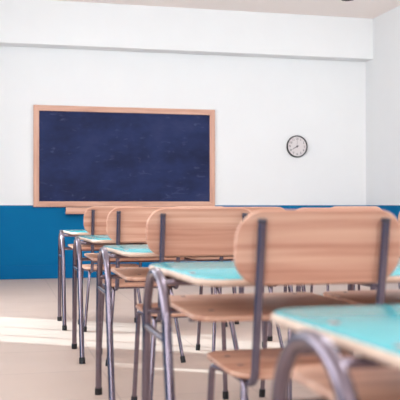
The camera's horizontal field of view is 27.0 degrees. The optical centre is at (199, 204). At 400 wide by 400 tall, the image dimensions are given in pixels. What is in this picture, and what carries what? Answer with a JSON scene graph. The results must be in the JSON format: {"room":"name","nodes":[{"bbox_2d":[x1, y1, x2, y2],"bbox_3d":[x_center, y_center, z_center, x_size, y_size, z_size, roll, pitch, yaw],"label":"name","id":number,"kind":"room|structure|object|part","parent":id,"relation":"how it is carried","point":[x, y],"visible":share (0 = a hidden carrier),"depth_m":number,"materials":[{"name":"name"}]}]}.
{"room":"classroom","nodes":[
{"label":"classroom","id":0,"kind":"room"},
{"bbox_2d":[0,46,365,265],"bbox_3d":[-0.706,-0.765,10.464,6.266,3.330,0.150,0,0,-14],"label":"wall","id":1,"kind":"structure","parent":0,"point":[258,103],"depth_m":10.62,"materials":[{"name":"white paint"}]},
{"bbox_2d":[0,263,151,279],"bbox_3d":[-0.686,0.818,10.384,5.966,0.165,0.015,0,0,-14],"label":"baseboard","id":2,"kind":"structure","parent":1,"relation":"attached to","point":[21,271],"depth_m":10.06,"materials":[{"name":"blue paint"}]},
{"bbox_2d":[33,105,214,213],"bbox_3d":[-0.904,-0.544,10.281,2.265,1.318,0.109,0,0,-14],"label":"chalkboard","id":3,"kind":"object","parent":1,"relation":"attached to","point":[85,157],"visible":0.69,"depth_m":10.30,"materials":[{"name":"blue stone"}]},
{"bbox_2d":[65,207,89,213],"bbox_3d":[-0.904,0.074,10.281,1.500,0.081,0.109,0,0,-14],"label":"chalk tray","id":4,"kind":"object","parent":3,"relation":"on","point":[69,210],"depth_m":10.08,"materials":[{"name":"brown wood"}]},
{"bbox_2d":[0,0,372,61],"bbox_3d":[-0.661,-2.165,10.279,5.966,0.530,0.230,0,0,-14],"label":"beam","id":5,"kind":"structure","parent":1,"relation":"attached to","point":[23,23],"depth_m":10.28,"materials":[{"name":"white paint"}]},
{"bbox_2d":[286,135,307,156],"bbox_3d":[1.267,-0.757,10.846,0.286,0.286,0.034,0,0,-14],"label":"wall clock","id":6,"kind":"object","parent":1,"relation":"attached to","point":[297,146],"visible":1,"depth_m":10.85,"materials":[{"name":"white plastic"}]},
{"bbox_2d":[0,278,398,399],"bbox_3d":[0.829,0.950,4.143,6.266,0.100,13.160,0,0,-14],"label":"floor","id":7,"kind":"structure","parent":0,"point":[38,360],"depth_m":5.24,"materials":[{"name":"beige tile"}]},
{"bbox_2d":[78,206,141,331],"bbox_3d":[-0.645,0.459,6.148,0.488,0.891,0.467,0,0,-14],"label":"chair","id":8,"kind":"object","parent":7,"relation":"on","point":[95,218],"visible":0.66,"depth_m":5.94,"materials":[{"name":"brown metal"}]},
{"bbox_3d":[-0.808,0.681,6.003,0.043,0.421,0.257,0,0,-2],"label":"leg","id":9,"kind":"part","parent":8,"relation":"part of","materials":[{"name":"grey metal"}]},
{"bbox_3d":[-0.798,0.267,6.067,0.023,0.452,0.371,0,0,-14],"label":"post","id":10,"kind":"part","parent":8,"relation":"part of","materials":[{"name":"grey metal"}]},
{"bbox_3d":[-0.658,0.462,6.184,0.428,0.015,0.390,0,0,-14],"label":"seat","id":11,"kind":"part","parent":8,"relation":"part of","materials":[{"name":"brown wood"}]},
{"bbox_3d":[-0.596,0.114,5.972,0.476,0.200,0.051,0,0,-14],"label":"backrest","id":12,"kind":"part","parent":8,"relation":"part of","materials":[{"name":"brown wood"}]},
{"bbox_3d":[-0.500,0.680,6.283,0.030,0.418,0.155,0,0,6],"label":"leg","id":13,"kind":"part","parent":8,"relation":"part of","materials":[{"name":"grey metal"}]},
{"bbox_3d":[-0.460,0.681,6.087,0.043,0.421,0.257,0,0,-25],"label":"leg","id":14,"kind":"part","parent":8,"relation":"part of","materials":[{"name":"grey metal"}]},
{"bbox_2d":[102,207,185,365],"bbox_3d":[-0.341,0.459,4.899,0.488,0.891,0.467,0,0,-14],"label":"chair","id":15,"kind":"object","parent":7,"relation":"on","point":[123,224],"visible":0.56,"depth_m":4.70,"materials":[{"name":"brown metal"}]},
{"bbox_3d":[-0.559,0.680,4.946,0.030,0.418,0.155,0,0,-34],"label":"leg","id":16,"kind":"part","parent":15,"relation":"part of","materials":[{"name":"grey metal"}]},
{"bbox_3d":[-0.505,0.681,4.754,0.043,0.421,0.257,0,0,-2],"label":"leg","id":17,"kind":"part","parent":15,"relation":"part of","materials":[{"name":"grey metal"}]},
{"bbox_3d":[-0.495,0.267,4.819,0.023,0.452,0.371,0,0,-14],"label":"post","id":18,"kind":"part","parent":15,"relation":"part of","materials":[{"name":"grey metal"}]},
{"bbox_3d":[-0.354,0.462,4.936,0.428,0.015,0.390,0,0,-14],"label":"seat","id":19,"kind":"part","parent":15,"relation":"part of","materials":[{"name":"brown wood"}]},
{"bbox_3d":[-0.292,0.114,4.723,0.476,0.200,0.051,0,0,-14],"label":"backrest","id":20,"kind":"part","parent":15,"relation":"part of","materials":[{"name":"brown wood"}]},
{"bbox_3d":[-0.147,0.681,4.842,0.070,0.421,0.250,0,0,-14],"label":"leg","id":21,"kind":"part","parent":15,"relation":"part of","materials":[{"name":"grey metal"}]},
{"bbox_3d":[-0.157,0.267,4.901,0.023,0.452,0.371,0,0,-14],"label":"post","id":22,"kind":"part","parent":15,"relation":"part of","materials":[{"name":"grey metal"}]},
{"bbox_2d":[57,230,238,329],"bbox_3d":[-0.421,0.547,6.414,1.317,0.714,0.675,0,0,-14],"label":"school desk","id":23,"kind":"object","parent":7,"relation":"on","point":[70,233],"visible":0.39,"depth_m":6.20,"materials":[{"name":"grey metal"}]},
{"bbox_3d":[-1.066,0.539,6.352,0.029,0.699,0.210,0,0,-14],"label":"leg","id":24,"kind":"part","parent":23,"relation":"part of","materials":[{"name":"grey metal"}]},
{"bbox_3d":[-1.004,0.541,6.097,0.029,0.702,0.321,0,0,-14],"label":"leg","id":25,"kind":"part","parent":23,"relation":"part of","materials":[{"name":"grey metal"}]},
{"bbox_3d":[-0.405,0.231,6.349,1.282,0.018,0.018,0,0,-14],"label":"rail","id":26,"kind":"part","parent":23,"relation":"part of","materials":[{"name":"grey metal"}]},
{"bbox_2d":[68,244,138,249],"bbox_3d":[-0.717,0.321,6.396,0.552,0.016,0.570,0,0,-14],"label":"shelf","id":27,"kind":"object","parent":23,"relation":"attached to","point":[84,247],"depth_m":6.33,"materials":[{"name":"brown wood"}]},
{"bbox_2d":[72,235,295,363],"bbox_3d":[-0.118,0.547,5.165,1.317,0.714,0.675,0,0,-14],"label":"school desk","id":28,"kind":"object","parent":7,"relation":"on","point":[77,260],"visible":0.37,"depth_m":4.98,"materials":[{"name":"grey metal"}]},
{"bbox_3d":[-0.763,0.539,5.104,0.029,0.699,0.210,0,0,-14],"label":"leg","id":29,"kind":"part","parent":28,"relation":"part of","materials":[{"name":"grey metal"}]},
{"bbox_3d":[-0.701,0.541,4.848,0.029,0.702,0.321,0,0,-14],"label":"leg","id":30,"kind":"part","parent":28,"relation":"part of","materials":[{"name":"grey metal"}]},
{"bbox_3d":[-0.102,0.231,5.100,1.282,0.018,0.018,0,0,-14],"label":"rail","id":31,"kind":"part","parent":28,"relation":"part of","materials":[{"name":"grey metal"}]},
{"bbox_3d":[-0.150,0.340,5.298,1.282,0.021,0.021,0,0,-14],"label":"shelf rail","id":32,"kind":"part","parent":28,"relation":"part of","materials":[{"name":"grey metal"}]},
{"bbox_2d":[84,253,183,260],"bbox_3d":[-0.414,0.321,5.148,0.552,0.016,0.570,0,0,-14],"label":"shelf","id":33,"kind":"object","parent":28,"relation":"attached to","point":[90,256],"depth_m":4.91,"materials":[{"name":"brown wood"}]},
{"bbox_3d":[-0.104,0.340,5.110,1.100,0.021,0.021,0,0,-14],"label":"shelf rail","id":34,"kind":"part","parent":28,"relation":"part of","materials":[{"name":"grey metal"}]},
{"bbox_2d":[186,257,233,259],"bbox_3d":[0.161,0.321,5.287,0.552,0.016,0.570,0,0,-14],"label":"shelf","id":35,"kind":"object","parent":28,"relation":"attached to","point":[187,258],"depth_m":4.98,"materials":[{"name":"brown wood"}]},
{"bbox_3d":[0.483,0.539,5.406,0.029,0.699,0.210,0,0,-14],"label":"leg","id":36,"kind":"part","parent":28,"relation":"part of","materials":[{"name":"grey metal"}]},
{"bbox_3d":[0.545,0.541,5.151,0.029,0.702,0.321,0,0,-14],"label":"leg","id":37,"kind":"part","parent":28,"relation":"part of","materials":[{"name":"grey metal"}]},
{"bbox_2d":[131,208,251,399],"bbox_3d":[-0.038,0.459,3.650,0.488,0.891,0.467,0,0,-14],"label":"chair","id":38,"kind":"object","parent":7,"relation":"on","point":[169,231],"visible":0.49,"depth_m":3.47,"materials":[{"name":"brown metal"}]},
{"bbox_3d":[-0.256,0.680,3.698,0.030,0.418,0.155,0,0,-34],"label":"leg","id":39,"kind":"part","parent":38,"relation":"part of","materials":[{"name":"grey metal"}]},
{"bbox_3d":[-0.202,0.681,3.505,0.043,0.421,0.257,0,0,-2],"label":"leg","id":40,"kind":"part","parent":38,"relation":"part of","materials":[{"name":"grey metal"}]},
{"bbox_3d":[-0.192,0.267,3.570,0.023,0.452,0.371,0,0,-14],"label":"post","id":41,"kind":"part","parent":38,"relation":"part of","materials":[{"name":"grey metal"}]},
{"bbox_3d":[-0.051,0.462,3.687,0.428,0.015,0.390,0,0,-14],"label":"seat","id":42,"kind":"part","parent":38,"relation":"part of","materials":[{"name":"brown wood"}]},
{"bbox_3d":[0.011,0.114,3.474,0.476,0.200,0.051,0,0,-14],"label":"backrest","id":43,"kind":"part","parent":38,"relation":"part of","materials":[{"name":"brown wood"}]},
{"bbox_3d":[0.106,0.680,3.786,0.030,0.418,0.155,0,0,6],"label":"leg","id":44,"kind":"part","parent":38,"relation":"part of","materials":[{"name":"grey metal"}]},
{"bbox_3d":[0.146,0.681,3.590,0.043,0.421,0.257,0,0,-25],"label":"leg","id":45,"kind":"part","parent":38,"relation":"part of","materials":[{"name":"grey metal"}]},
{"bbox_3d":[0.146,0.267,3.652,0.023,0.452,0.371,0,0,-14],"label":"post","id":46,"kind":"part","parent":38,"relation":"part of","materials":[{"name":"grey metal"}]},
{"bbox_2d":[157,206,227,326],"bbox_3d":[-0.057,0.459,6.290,0.488,0.891,0.467,0,0,-14],"label":"chair","id":47,"kind":"object","parent":7,"relation":"on","point":[219,291],"visible":0.07,"depth_m":6.11,"materials":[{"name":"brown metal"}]},
{"bbox_3d":[-0.008,0.114,6.114,0.476,0.200,0.051,0,0,-14],"label":"backrest","id":48,"kind":"part","parent":47,"relation":"part of","materials":[{"name":"brown wood"}]},
{"bbox_2d":[95,245,376,399],"bbox_3d":[0.185,0.547,3.917,1.317,0.714,0.675,0,0,-14],"label":"school desk","id":49,"kind":"object","parent":7,"relation":"on","point":[136,274],"visible":0.42,"depth_m":3.72,"materials":[{"name":"teal laminate"}]},
{"bbox_3d":[-0.459,0.539,3.855,0.029,0.699,0.210,0,0,-14],"label":"leg","id":50,"kind":"part","parent":49,"relation":"part of","materials":[{"name":"grey metal"}]},
{"bbox_3d":[-0.398,0.541,3.600,0.029,0.702,0.321,0,0,-14],"label":"leg","id":51,"kind":"part","parent":49,"relation":"part of","materials":[{"name":"grey metal"}]},
{"bbox_3d":[0.153,0.340,4.049,1.282,0.021,0.021,0,0,-14],"label":"shelf rail","id":52,"kind":"part","parent":49,"relation":"part of","materials":[{"name":"grey metal"}]},
{"bbox_2d":[111,267,166,280],"bbox_3d":[-0.111,0.321,3.899,0.552,0.016,0.570,0,0,-14],"label":"shelf","id":53,"kind":"object","parent":49,"relation":"attached to","point":[136,273],"depth_m":3.83,"materials":[{"name":"brown wood"}]},
{"bbox_3d":[0.201,0.231,3.851,1.282,0.018,0.018,0,0,-14],"label":"rail","id":54,"kind":"part","parent":49,"relation":"part of","materials":[{"name":"grey metal"}]},
{"bbox_3d":[0.786,0.539,4.157,0.029,0.699,0.210,0,0,-14],"label":"leg","id":55,"kind":"part","parent":49,"relation":"part of","materials":[{"name":"grey metal"}]},
{"bbox_2d":[196,207,284,350],"bbox_3d":[0.246,0.459,5.042,0.488,0.891,0.467,0,0,-14],"label":"chair","id":56,"kind":"object","parent":7,"relation":"on","point":[252,209],"visible":0.15,"depth_m":4.89,"materials":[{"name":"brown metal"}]},
{"bbox_3d":[0.029,0.680,5.089,0.030,0.418,0.155,0,0,-34],"label":"leg","id":57,"kind":"part","parent":56,"relation":"part of","materials":[{"name":"grey metal"}]},
{"bbox_3d":[0.083,0.681,4.897,0.043,0.421,0.257,0,0,-2],"label":"leg","id":58,"kind":"part","parent":56,"relation":"part of","materials":[{"name":"grey metal"}]},
{"bbox_3d":[0.295,0.114,4.866,0.476,0.200,0.051,0,0,-14],"label":"backrest","id":59,"kind":"part","parent":56,"relation":"part of","materials":[{"name":"brown wood"}]},
{"bbox_3d":[0.391,0.680,5.177,0.030,0.418,0.155,0,0,6],"label":"leg","id":60,"kind":"part","parent":56,"relation":"part of","materials":[{"name":"grey metal"}]},
{"bbox_3d":[0.431,0.681,4.981,0.043,0.421,0.257,0,0,-25],"label":"leg","id":61,"kind":"part","parent":56,"relation":"part of","materials":[{"name":"grey metal"}]},
{"bbox_2d":[142,260,399,399],"bbox_3d":[0.488,0.547,2.668,1.317,0.714,0.675,0,0,-14],"label":"school desk","id":62,"kind":"object","parent":7,"relation":"on","point":[205,307],"visible":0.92,"depth_m":2.59,"materials":[{"name":"teal laminate"}]},
{"bbox_3d":[-0.156,0.539,2.606,0.029,0.699,0.210,0,0,-14],"label":"leg","id":63,"kind":"part","parent":62,"relation":"part of","materials":[{"name":"grey metal"}]},
{"bbox_3d":[-0.094,0.541,2.351,0.029,0.702,0.321,0,0,-14],"label":"leg","id":64,"kind":"part","parent":62,"relation":"part of","materials":[{"name":"grey metal"}]},
{"bbox_3d":[0.474,0.231,2.729,1.282,0.018,0.018,0,0,-14],"label":"rail","id":65,"kind":"part","parent":62,"relation":"part of","materials":[{"name":"grey metal"}]},
{"bbox_3d":[0.456,0.340,2.801,1.282,0.021,0.021,0,0,-14],"label":"shelf rail","id":66,"kind":"part","parent":62,"relation":"part of","materials":[{"name":"grey metal"}]},
{"bbox_3d":[0.504,0.231,2.602,1.282,0.018,0.018,0,0,-14],"label":"rail","id":67,"kind":"part","parent":62,"relation":"part of","materials":[{"name":"grey metal"}]},
{"bbox_2d":[169,292,356,321],"bbox_3d":[0.192,0.321,2.650,0.552,0.016,0.570,0,0,-14],"label":"shelf","id":68,"kind":"object","parent":62,"relation":"attached to","point":[205,307],"depth_m":2.60,"materials":[{"name":"brown wood"}]},
{"bbox_2d":[323,289,399,305],"bbox_3d":[0.767,0.321,2.790,0.552,0.016,0.570,0,0,-14],"label":"shelf","id":69,"kind":"object","parent":62,"relation":"attached to","point":[358,297],"depth_m":2.83,"materials":[{"name":"brown wood"}]},
{"bbox_2d":[284,285,305,291],"bbox_3d":[1.367,0.547,6.848,1.317,0.714,0.675,0,0,-14],"label":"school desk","id":70,"kind":"object","parent":7,"relation":"on","point":[285,286],"visible":0.02,"depth_m":6.45,"materials":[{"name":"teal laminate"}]},
{"bbox_2d":[206,209,399,399],"bbox_3d":[0.274,0.459,2.404,0.488,0.891,0.467,0,0,-14],"label":"chair","id":71,"kind":"object","parent":7,"relation":"on","point":[272,247],"visible":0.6,"depth_m":2.22,"materials":[{"name":"brown wood"}]},
{"bbox_3d":[0.056,0.680,2.451,0.030,0.418,0.155,0,0,-34],"label":"leg","id":72,"kind":"part","parent":71,"relation":"part of","materials":[{"name":"grey metal"}]},
{"bbox_3d":[0.110,0.681,2.259,0.043,0.421,0.257,0,0,-2],"label":"leg","id":73,"kind":"part","parent":71,"relation":"part of","materials":[{"name":"grey metal"}]},
{"bbox_3d":[0.120,0.267,2.323,0.023,0.452,0.371,0,0,-14],"label":"post","id":74,"kind":"part","parent":71,"relation":"part of","materials":[{"name":"grey metal"}]},
{"bbox_3d":[0.261,0.462,2.440,0.428,0.015,0.390,0,0,-14],"label":"seat","id":75,"kind":"part","parent":71,"relation":"part of","materials":[{"name":"brown wood"}]},
{"bbox_3d":[0.323,0.114,2.228,0.476,0.200,0.051,0,0,-14],"label":"backrest","id":76,"kind":"part","parent":71,"relation":"part of","materials":[{"name":"brown wood"}]},
{"bbox_3d":[0.458,0.267,2.405,0.023,0.452,0.371,0,0,-14],"label":"post","id":77,"kind":"part","parent":71,"relation":"part of","materials":[{"name":"grey metal"}]},
{"bbox_2d":[259,208,380,398],"bbox_3d":[0.550,0.459,3.793,0.488,0.891,0.467,0,0,-14],"label":"chair","id":78,"kind":"object","parent":7,"relation":"on","point":[372,285],"visible":0.03,"depth_m":3.63,"materials":[{"name":"brown wood"}]},
{"bbox_3d":[0.332,0.680,3.840,0.030,0.418,0.155,0,0,-34],"label":"leg","id":79,"kind":"part","parent":78,"relation":"part of","materials":[{"name":"grey metal"}]},
{"bbox_3d":[0.386,0.681,3.648,0.043,0.421,0.257,0,0,-2],"label":"leg","id":80,"kind":"part","parent":78,"relation":"part of","materials":[{"name":"grey metal"}]},
{"bbox_3d":[0.396,0.267,3.713,0.023,0.452,0.371,0,0,-14],"label":"post","id":81,"kind":"part","parent":78,"relation":"part of","materials":[{"name":"grey metal"}]},
{"bbox_3d":[0.599,0.114,3.617,0.476,0.200,0.051,0,0,-14],"label":"backrest","id":82,"kind":"part","parent":78,"relation":"part of","materials":[{"name":"brown wood"}]},
{"bbox_3d":[0.734,0.267,3.795,0.023,0.452,0.371,0,0,-14],"label":"post","id":83,"kind":"part","parent":78,"relation":"part of","materials":[{"name":"grey metal"}]},
{"bbox_2d":[271,304,399,399],"bbox_3d":[0.791,0.547,1.419,1.317,0.714,0.675,0,0,-14],"label":"school desk","id":84,"kind":"object","parent":7,"relation":"on","point":[372,332],"visible":1,"depth_m":1.37,"materials":[{"name":"teal laminate"}]},
{"bbox_3d":[0.147,0.539,1.357,0.029,0.699,0.210,0,0,-14],"label":"leg","id":85,"kind":"part","parent":84,"relation":"part of","materials":[{"name":"grey metal"}]},
{"bbox_3d":[0.759,0.340,1.552,1.282,0.021,0.021,0,0,-14],"label":"shelf rail","id":86,"kind":"part","parent":84,"relation":"part of","materials":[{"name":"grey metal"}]},
{"bbox_3d":[0.777,0.231,1.480,1.282,0.018,0.018,0,0,-14],"label":"rail","id":87,"kind":"part","parent":84,"relation":"part of","materials":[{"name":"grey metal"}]},
{"bbox_3d":[0.209,0.541,1.102,0.029,0.702,0.321,0,0,-14],"label":"leg","id":88,"kind":"part","parent":84,"relation":"part of","materials":[{"name":"grey metal"}]},
{"bbox_2d":[291,365,399,399],"bbox_3d":[0.495,0.321,1.401,0.552,0.016,0.570,0,0,-14],"label":"shelf","id":89,"kind":"object","parent":84,"relation":"attached to","point":[371,383],"depth_m":1.47,"materials":[{"name":"brown wood"}]},
{"bbox_3d":[0.807,0.231,1.354,1.282,0.018,0.018,0,0,-14],"label":"rail","id":90,"kind":"part","parent":84,"relation":"part of","materials":[{"name":"grey metal"}]},
{"bbox_2d":[310,206,381,292],"bbox_3d":[1.143,0.459,6.582,0.488,0.891,0.467,0,0,-14],"label":"chair","id":91,"kind":"object","parent":7,"relation":"on","point":[311,287],"visible":0.06,"depth_m":6.39,"materials":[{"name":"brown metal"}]},
{"bbox_3d":[1.192,0.114,6.406,0.476,0.200,0.051,0,0,-14],"label":"backrest","id":92,"kind":"part","parent":91,"relation":"part of","materials":[{"name":"brown wood"}]},
{"bbox_2d":[57,0,399,18],"bbox_3d":[0.829,-2.480,4.143,6.266,0.100,13.160,0,0,-14],"label":"ceiling","id":93,"kind":"structure","parent":0,"point":[372,9],"depth_m":10.16,"materials":[{"name":"white paint"}]},
{"bbox_2d":[366,6,399,219],"bbox_3d":[3.801,-0.765,4.864,0.150,3.330,12.860,0,0,-14],"label":"wall","id":94,"kind":"structure","parent":0,"point":[383,71],"depth_m":10.56,"materials":[{"name":"white paint"}]}
]}

